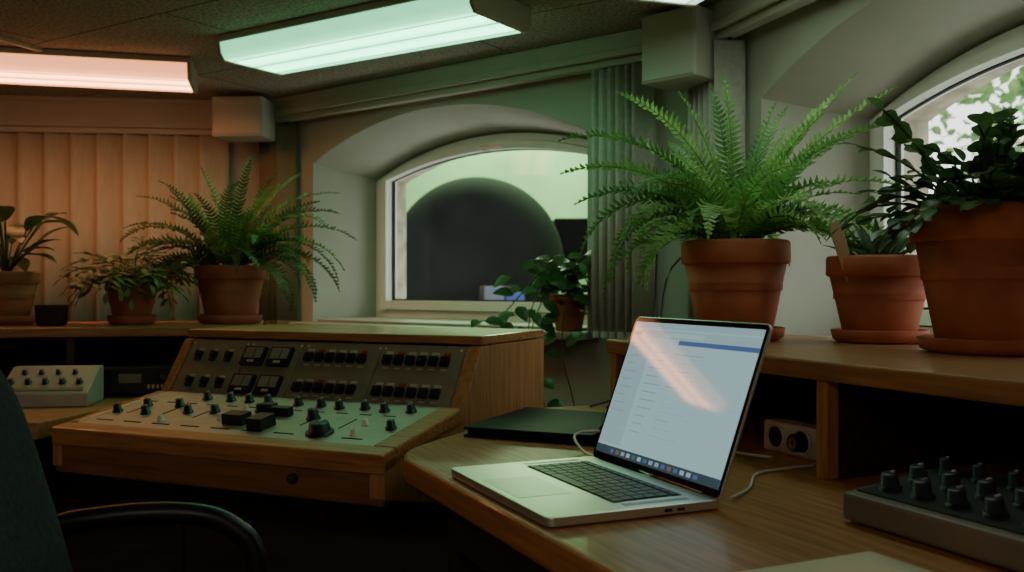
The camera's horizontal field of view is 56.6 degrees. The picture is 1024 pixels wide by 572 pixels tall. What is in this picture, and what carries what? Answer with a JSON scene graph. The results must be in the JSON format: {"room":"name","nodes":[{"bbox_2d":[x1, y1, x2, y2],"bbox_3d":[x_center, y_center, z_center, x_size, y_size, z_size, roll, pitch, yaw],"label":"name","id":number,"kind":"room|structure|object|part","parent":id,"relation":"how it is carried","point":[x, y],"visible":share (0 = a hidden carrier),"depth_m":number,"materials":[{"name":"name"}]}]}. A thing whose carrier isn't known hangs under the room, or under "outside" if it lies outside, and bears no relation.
{"room":"control room","nodes":[
{"label":"control room","id":0,"kind":"room"},
{"bbox_2d":[0,271,40,324],"bbox_3d":[-1.580,0.037,2.970,0.190,0.165,0.190,0,0,0],"label":"pot","id":1,"kind":"object","parent":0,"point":[18,289],"depth_m":2.92,"materials":[{"name":"ceramic"}]},
{"bbox_2d":[194,265,265,323],"bbox_3d":[-0.910,0.027,3.070,0.224,0.186,0.224,0,0,0],"label":"pot","id":2,"kind":"object","parent":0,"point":[228,296],"depth_m":2.99,"materials":[{"name":"ceramic"}]},
{"bbox_2d":[229,142,258,313],"bbox_3d":[-2.152,0.195,4.299,2.144,2.010,0.300,0,0,-6],"label":"wall","id":3,"kind":"structure","parent":0,"point":[239,152],"depth_m":4.26,"materials":[{"name":"paint"}]},
{"bbox_2d":[0,95,211,135],"bbox_3d":[-2.139,-0.735,4.092,2.124,0.150,0.115,0,0,-6],"label":"ceiling beam","id":4,"kind":"structure","parent":3,"relation":"attached to","point":[26,114],"depth_m":4.09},
{"bbox_2d":[0,132,228,321],"bbox_3d":[-2.222,-0.238,4.076,1.955,0.876,0.042,0,0,-6],"label":"vertical blind","id":5,"kind":"object","parent":3,"relation":"attached to","point":[97,180],"visible":0.52,"depth_m":4.13,"materials":[{"name":"beige fabric"}]},
{"bbox_2d":[0,0,721,99],"bbox_3d":[-0.800,-0.885,1.060,6.200,0.150,7.720,0,0,0],"label":"ceiling","id":6,"kind":"structure","parent":0,"point":[183,28],"depth_m":3.05,"materials":[{"name":"tile"}]},
{"bbox_2d":[0,36,42,51],"bbox_3d":[-1.714,-0.803,2.942,0.018,0.013,1.250,0,0,20],"label":"trim","id":7,"kind":"structure","parent":6,"relation":"attached to","point":[3,39],"depth_m":3.15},
{"bbox_2d":[0,47,197,93],"bbox_3d":[-1.750,-0.770,3.350,1.200,0.078,0.290,0,0,-14],"label":"fluorescent ceiling light","id":8,"kind":"object","parent":6,"relation":"attached to","point":[49,67],"visible":1,"depth_m":3.32,"materials":[{"name":"grey plastic"}]},
{"bbox_2d":[216,0,531,75],"bbox_3d":[-0.450,-0.770,2.920,1.020,0.078,0.300,0,0,33],"label":"fluorescent ceiling light","id":9,"kind":"object","parent":6,"relation":"attached to","point":[382,28],"visible":1,"depth_m":2.82,"materials":[{"name":"grey plastic"}]},
{"bbox_2d":[628,0,702,6],"bbox_3d":[0.540,-0.770,1.910,0.300,0.078,1.150,0,0,-19],"label":"fluorescent ceiling light","id":10,"kind":"object","parent":6,"relation":"attached to","point":[687,3],"visible":1,"depth_m":2.45,"materials":[{"name":"grey plastic"}]},
{"bbox_2d":[658,0,702,3],"bbox_3d":[0.540,-0.761,1.910,0.290,0.053,1.120,0,0,-19],"label":"diffuser","id":11,"kind":"object","parent":10,"relation":"attached to","point":[659,1],"depth_m":2.45,"materials":[{"name":"white plastic"}]},
{"bbox_2d":[288,73,687,407],"bbox_3d":[-0.073,0.195,3.803,2.143,2.010,0.500,0,0,38],"label":"wall","id":12,"kind":"structure","parent":0,"point":[346,154],"depth_m":3.98,"materials":[{"name":"paint"}]},
{"bbox_2d":[212,96,275,142],"bbox_3d":[-1.135,-0.705,4.027,0.215,0.165,0.185,0,0,4],"label":"box","id":13,"kind":"object","parent":12,"relation":"attached to","point":[234,118],"visible":1,"depth_m":3.94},
{"bbox_2d":[259,122,296,324],"bbox_3d":[-1.020,-0.276,4.149,0.155,0.891,0.087,0,0,38],"label":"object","id":14,"kind":"object","parent":12,"relation":"attached to","point":[280,156],"visible":0.47,"depth_m":4.12,"materials":[{"name":"brown fabric"}]},
{"bbox_2d":[289,317,593,340],"bbox_3d":[-0.228,0.161,3.766,1.490,0.038,0.450,0,0,38],"label":"sill","id":15,"kind":"structure","parent":12,"relation":"attached to","point":[586,335],"depth_m":3.80,"materials":[{"name":"white paint"}]},
{"bbox_2d":[470,251,590,407],"bbox_3d":[0.061,0.205,3.118,0.525,0.648,0.270,0,0,-28],"label":"pothos","id":16,"kind":"object","parent":15,"relation":"on","point":[567,310],"visible":0.9,"depth_m":3.15,"materials":[{"name":"plant"}]},
{"bbox_2d":[550,294,586,330],"bbox_3d":[0.195,0.090,3.255,0.132,0.125,0.132,0,0,0],"label":"pot","id":17,"kind":"object","parent":16,"relation":"on","point":[573,317],"depth_m":3.21,"materials":[{"name":"ceramic"}]},
{"bbox_2d":[269,28,641,122],"bbox_3d":[-0.264,-0.760,3.562,2.023,0.100,0.116,0,0,38],"label":"ceiling beam","id":18,"kind":"structure","parent":12,"relation":"attached to","point":[583,56],"depth_m":3.42,"materials":[{"name":"beige paint"}]},
{"bbox_2d":[376,133,586,322],"bbox_3d":[-0.070,-0.240,3.960,1.374,0.774,0.050,0,0,38],"label":"window","id":19,"kind":"structure","parent":12,"relation":"in","point":[507,136],"depth_m":4.07,"materials":[{"name":"paint"}]},
{"bbox_3d":[-0.070,-0.240,3.960,1.374,0.774,0.050,0,0,38],"label":"frame","id":20,"kind":"part","parent":19,"relation":"part of","materials":[{"name":"paint"}]},
{"bbox_2d":[379,140,586,313],"bbox_3d":[-0.079,-0.245,3.948,1.280,0.700,0.070,0,0,38],"label":"sash","id":21,"kind":"object","parent":19,"relation":"attached to","point":[385,185],"depth_m":4.15,"materials":[{"name":"white paint"}]},
{"bbox_2d":[386,141,586,313],"bbox_3d":[-0.068,-0.245,3.962,1.290,0.709,0.026,0,0,38],"label":"seal","id":22,"kind":"object","parent":19,"relation":"attached to","point":[394,182],"depth_m":4.23,"materials":[{"name":"black rubber"}]},
{"bbox_2d":[591,63,657,338],"bbox_3d":[0.361,-0.276,3.061,0.207,0.891,0.083,0,0,38],"label":"curtain","id":23,"kind":"object","parent":12,"relation":"attached to","point":[615,316],"visible":0.66,"depth_m":3.05,"materials":[{"name":"grey fabric"}]},
{"bbox_2d":[481,144,501,151],"bbox_3d":[-0.079,-0.568,3.884,0.102,0.025,0.040,0,0,38],"label":"window 1 latch","id":24,"kind":"object","parent":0,"point":[486,148],"depth_m":3.88,"materials":[{"name":"metal"}]},
{"bbox_2d":[732,0,1023,335],"bbox_3d":[1.368,0.195,1.509,0.520,2.010,3.200,0,0,-19],"label":"wall","id":25,"kind":"structure","parent":0,"point":[796,59],"depth_m":2.62,"materials":[{"name":"paint"}]},
{"bbox_2d":[642,5,715,92],"bbox_3d":[0.508,-0.695,2.798,0.190,0.200,0.175,0,0,45],"label":"box","id":26,"kind":"object","parent":25,"relation":"attached to","point":[678,44],"visible":0.77,"depth_m":2.73,"materials":[{"name":"paint"}]},
{"bbox_2d":[688,37,744,319],"bbox_3d":[0.597,-0.276,2.790,0.087,0.891,0.184,0,0,-19],"label":"vertical blind","id":27,"kind":"object","parent":25,"relation":"attached to","point":[729,54],"visible":0.19,"depth_m":2.72,"materials":[{"name":"grey fabric"}]},
{"bbox_2d":[708,0,816,39],"bbox_3d":[1.061,-0.760,1.427,0.115,0.100,3.040,0,0,-19],"label":"trim","id":28,"kind":"structure","parent":25,"relation":"attached to","point":[731,18],"depth_m":2.59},
{"bbox_2d":[870,24,1023,333],"bbox_3d":[1.284,-0.240,2.124,0.050,0.774,1.374,0,0,-19],"label":"window","id":29,"kind":"structure","parent":25,"relation":"in","point":[1019,30],"depth_m":2.49,"materials":[{"name":"paint"}]},
{"bbox_2d":[874,34,1023,325],"bbox_3d":[1.270,-0.245,2.119,0.070,0.700,1.280,0,0,-19],"label":"sash","id":30,"kind":"object","parent":29,"relation":"attached to","point":[1013,47],"depth_m":2.53,"materials":[{"name":"white paint"}]},
{"bbox_2d":[895,54,1023,326],"bbox_3d":[1.286,-0.245,2.125,0.027,0.709,1.290,0,0,-19],"label":"seal","id":31,"kind":"object","parent":29,"relation":"attached to","point":[897,146],"depth_m":2.57,"materials":[{"name":"black rubber"}]},
{"bbox_2d":[909,201,1023,356],"bbox_3d":[0.870,-0.011,1.720,0.280,0.262,0.280,0,0,0],"label":"pot","id":32,"kind":"object","parent":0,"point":[971,262],"depth_m":1.63,"materials":[{"name":"ceramic"}]},
{"bbox_3d":[-0.800,1.250,1.060,6.200,0.100,7.720,0,0,0],"label":"floor","id":33,"kind":"structure","parent":0,"visible":0},
{"bbox_2d":[0,320,263,571],"bbox_3d":[-1.473,0.660,2.634,1.470,1.080,1.100,0,0,-12],"label":"table","id":34,"kind":"object","parent":33,"relation":"on","point":[134,548],"visible":0.27,"depth_m":3.12,"materials":[{"name":"brown wood"}]},
{"bbox_2d":[0,206,78,324],"bbox_3d":[-1.587,-0.099,2.995,0.388,0.438,0.436,0,0,0],"label":"potted plant","id":35,"kind":"object","parent":34,"relation":"on","point":[18,289],"visible":0.99,"depth_m":2.94,"materials":[{"name":"ceramic"}]},
{"bbox_2d":[34,305,68,325],"bbox_3d":[-1.405,0.089,2.900,0.098,0.062,0.098,0,0,0],"label":"planter","id":36,"kind":"object","parent":34,"relation":"on","point":[45,315],"visible":0.98,"depth_m":2.86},
{"bbox_2d":[7,365,103,407],"bbox_3d":[-1.210,0.263,2.499,0.220,0.095,0.150,0,0,-8],"label":"amplifier","id":37,"kind":"object","parent":34,"relation":"on","point":[64,385],"visible":0.98,"depth_m":2.47,"materials":[{"name":"grey metal"}]},
{"bbox_3d":[-1.588,0.229,3.151,1.460,0.162,0.020,0,0,-12],"label":"panel","id":38,"kind":"part","parent":34,"relation":"part of","materials":[{"name":"brown wood"}]},
{"bbox_2d":[53,236,199,324],"bbox_3d":[-1.193,-0.024,2.996,0.438,0.287,0.444,0,0,-31],"label":"potted trailing plant","id":39,"kind":"object","parent":34,"relation":"on","point":[124,288],"visible":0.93,"depth_m":2.94,"materials":[{"name":"plant"}]},
{"bbox_3d":[-1.200,0.052,3.000,0.160,0.135,0.160,0,0,0],"label":"pot","id":40,"kind":"part","parent":39,"relation":"part of","materials":[{"name":"ceramic"}]},
{"bbox_2d":[104,363,173,396],"bbox_3d":[-1.056,0.269,2.719,0.190,0.082,0.166,0,0,-10],"label":"receiver","id":41,"kind":"object","parent":34,"relation":"on","point":[146,378],"visible":0.66,"depth_m":2.65,"materials":[{"name":"black plastic"}]},
{"bbox_2d":[119,154,356,323],"bbox_3d":[-0.865,-0.160,3.051,0.709,0.561,0.642,0,0,44],"label":"potted fern","id":42,"kind":"object","parent":34,"relation":"on","point":[230,292],"visible":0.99,"depth_m":3.00,"materials":[{"name":"plant"}]},
{"bbox_2d":[0,370,267,571],"bbox_3d":[-0.351,0.601,1.023,0.713,1.198,0.595,0,0,-12],"label":"office chair","id":43,"kind":"object","parent":33,"relation":"on","point":[32,533],"visible":1,"depth_m":1.16,"materials":[{"name":"fabric"}]},
{"bbox_3d":[-0.580,0.310,0.972,0.248,0.620,0.490,0,0,-12],"label":"backrest","id":44,"kind":"part","parent":43,"relation":"part of","materials":[{"name":"fabric"}]},
{"bbox_2d":[51,324,543,571],"bbox_3d":[-0.484,0.658,2.359,0.885,1.084,0.818,0,0,24],"label":"mixing console","id":45,"kind":"object","parent":33,"relation":"on","point":[302,433],"visible":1,"depth_m":2.24,"materials":[{"name":"brown wood"}]},
{"bbox_3d":[-0.582,0.309,2.170,0.800,0.073,0.291,0,0,24],"label":"control plate","id":46,"kind":"part","parent":45,"relation":"part of","materials":[{"name":"metal"}]},
{"bbox_3d":[-0.440,0.385,1.899,0.020,0.020,0.012,0,0,24],"label":"drawer knob","id":47,"kind":"part","parent":45,"relation":"part of","materials":[{"name":"black plastic"}]},
{"bbox_3d":[-0.495,0.220,2.340,0.820,0.156,0.112,0,0,24],"label":"instrument panel","id":48,"kind":"part","parent":45,"relation":"part of","materials":[{"name":"metal"}]},
{"bbox_2d":[404,404,1023,571],"bbox_3d":[0.552,0.726,1.350,1.070,0.948,2.350,0,0,-24],"label":"wooden desk","id":49,"kind":"object","parent":33,"relation":"on","point":[789,516],"depth_m":1.29,"materials":[{"name":"brown wood"}]},
{"bbox_3d":[0.674,0.777,1.087,0.980,0.845,1.670,0,0,-24],"label":"desk frame","id":50,"kind":"part","parent":49,"relation":"part of","materials":[{"name":"brown wood"}]},
{"bbox_2d":[464,407,605,446],"bbox_3d":[0.097,0.299,2.047,0.286,0.022,0.350,0,0,23],"label":"folder","id":51,"kind":"object","parent":49,"relation":"on","point":[527,424],"visible":0.81,"depth_m":1.95,"materials":[{"name":"black plastic"}]},
{"bbox_2d":[451,317,771,526],"bbox_3d":[0.136,0.182,1.447,0.357,0.256,0.370,0,0,-24],"label":"laptop","id":52,"kind":"object","parent":49,"relation":"on","point":[670,434],"visible":1,"depth_m":1.44,"materials":[{"name":"metal"}]},
{"bbox_3d":[0.256,0.176,1.500,0.095,0.244,0.369,0,0,-24],"label":"lid","id":53,"kind":"part","parent":52,"relation":"part of","materials":[{"name":"metal"}]},
{"bbox_2d":[590,254,680,407],"bbox_3d":[0.334,0.079,2.662,0.408,0.463,0.479,0,0,-18],"label":"cable","id":54,"kind":"object","parent":49,"relation":"on","point":[677,261],"visible":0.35,"depth_m":2.62,"materials":[{"name":"plastic"}]},
{"bbox_2d":[573,430,773,458],"bbox_3d":[0.286,0.293,1.762,0.343,0.030,0.207,0,0,0],"label":"charging cable","id":55,"kind":"object","parent":49,"relation":"on","point":[582,450],"visible":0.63,"depth_m":1.72,"materials":[{"name":"white plastic"}]},
{"bbox_2d":[730,461,815,498],"bbox_3d":[0.415,0.298,1.531,0.052,0.021,0.395,0,0,37],"label":"cable","id":56,"kind":"object","parent":49,"relation":"on","point":[749,487],"visible":0.82,"depth_m":1.57,"materials":[{"name":"plastic"}]},
{"bbox_3d":[0.522,0.281,1.726,0.069,0.058,0.180,0,0,-24],"label":"power strip","id":57,"kind":"part","parent":49,"relation":"part of","materials":[{"name":"grey plastic"}]},
{"bbox_2d":[606,334,1023,479],"bbox_3d":[0.860,0.215,1.348,0.530,0.190,1.995,0,0,-24],"label":"wooden shelf","id":58,"kind":"object","parent":49,"relation":"on","point":[876,408],"visible":0.73,"depth_m":1.57,"materials":[{"name":"brown wood"}]},
{"bbox_2d":[558,70,903,340],"bbox_3d":[0.498,-0.190,2.128,0.779,0.619,0.584,0,0,0],"label":"potted fern","id":59,"kind":"object","parent":58,"relation":"on","point":[735,273],"visible":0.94,"depth_m":2.08,"materials":[{"name":"plant"}]},
{"bbox_2d":[681,238,790,340],"bbox_3d":[0.505,0.009,2.150,0.242,0.222,0.242,0,0,0],"label":"pot","id":60,"kind":"object","parent":59,"relation":"on","point":[730,279],"depth_m":2.06,"materials":[{"name":"ceramic"}]},
{"bbox_3d":[1.072,0.231,1.429,0.015,0.158,1.950,0,0,-24],"label":"panel","id":61,"kind":"part","parent":58,"relation":"part of","materials":[{"name":"brown wood"}]},
{"bbox_2d":[823,218,929,344],"bbox_3d":[0.778,-0.018,2.025,0.235,0.275,0.219,0,0,-40],"label":"potted succulent","id":62,"kind":"object","parent":58,"relation":"on","point":[880,297],"visible":0.83,"depth_m":1.96,"materials":[{"name":"ceramic"}]},
{"bbox_2d":[826,254,929,344],"bbox_3d":[0.785,0.028,2.030,0.218,0.184,0.218,0,0,0],"label":"pot","id":63,"kind":"object","parent":62,"relation":"on","point":[879,298],"depth_m":1.95,"materials":[{"name":"ceramic"}]},
{"bbox_2d":[826,97,1023,356],"bbox_3d":[0.883,-0.113,1.731,0.561,0.466,0.507,0,0,0],"label":"potted plant","id":64,"kind":"object","parent":58,"relation":"on","point":[968,242],"visible":1,"depth_m":1.64,"materials":[{"name":"ceramic"}]},
{"bbox_2d":[741,551,931,571],"bbox_3d":[0.385,0.309,0.928,0.210,0.002,0.297,0,0,-25],"label":"paper sheet","id":65,"kind":"object","parent":49,"relation":"on","point":[868,561],"visible":1,"depth_m":1.05,"materials":[{"name":"beige paper"}]},
{"bbox_2d":[843,456,1023,571],"bbox_3d":[0.589,0.269,1.131,0.190,0.082,0.340,0,0,-24],"label":"mixer","id":66,"kind":"object","parent":49,"relation":"on","point":[978,514],"visible":1,"depth_m":1.14,"materials":[{"name":"black plastic"}]},
{"label":"outside","id":67,"kind":"structure","parent":0,"visible":0},
{"bbox_3d":[-1.700,1.750,8.750,8.600,0.100,5.500,0,0,0],"label":"ground","id":68,"kind":"structure","parent":67,"visible":0},
{"bbox_2d":[406,177,563,299],"bbox_3d":[-0.330,0.335,9.000,1.639,2.730,1.639,0,0,0],"label":"dome","id":69,"kind":"object","parent":68,"relation":"on","point":[463,234],"visible":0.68,"depth_m":8.33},
{"bbox_2d":[406,150,586,293],"bbox_3d":[-1.700,-0.450,8.650,9.000,5.300,6.100,0,0,0],"label":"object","id":70,"kind":"object","parent":68,"relation":"on","point":[535,172],"visible":0.02,"depth_m":11.50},
{"bbox_2d":[480,286,524,299],"bbox_3d":[-0.090,0.850,7.675,0.420,1.700,0.450,0,0,0],"label":"equipment cart","id":71,"kind":"object","parent":68,"relation":"on","point":[486,292],"visible":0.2,"depth_m":7.50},
{"bbox_2d":[553,218,586,274],"bbox_3d":[0.875,0.485,10.500,0.850,2.430,0.600,0,0,0],"label":"tall cabinet","id":72,"kind":"object","parent":68,"relation":"on","point":[571,231],"visible":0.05,"depth_m":10.20,"materials":[{"name":"black"}]},
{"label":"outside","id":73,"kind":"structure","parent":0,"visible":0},
{"bbox_3d":[8.450,1.750,4.000,11.100,0.100,20.000,0,0,0],"label":"lawn","id":74,"kind":"structure","parent":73,"visible":0},
{"bbox_2d":[929,65,1023,182],"bbox_3d":[4.916,-1.461,5.811,5.480,6.325,4.219,0,0,36],"label":"tree","id":75,"kind":"object","parent":74,"relation":"on","point":[1015,86],"visible":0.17,"depth_m":6.85,"materials":[{"name":"green plant"}]}
]}

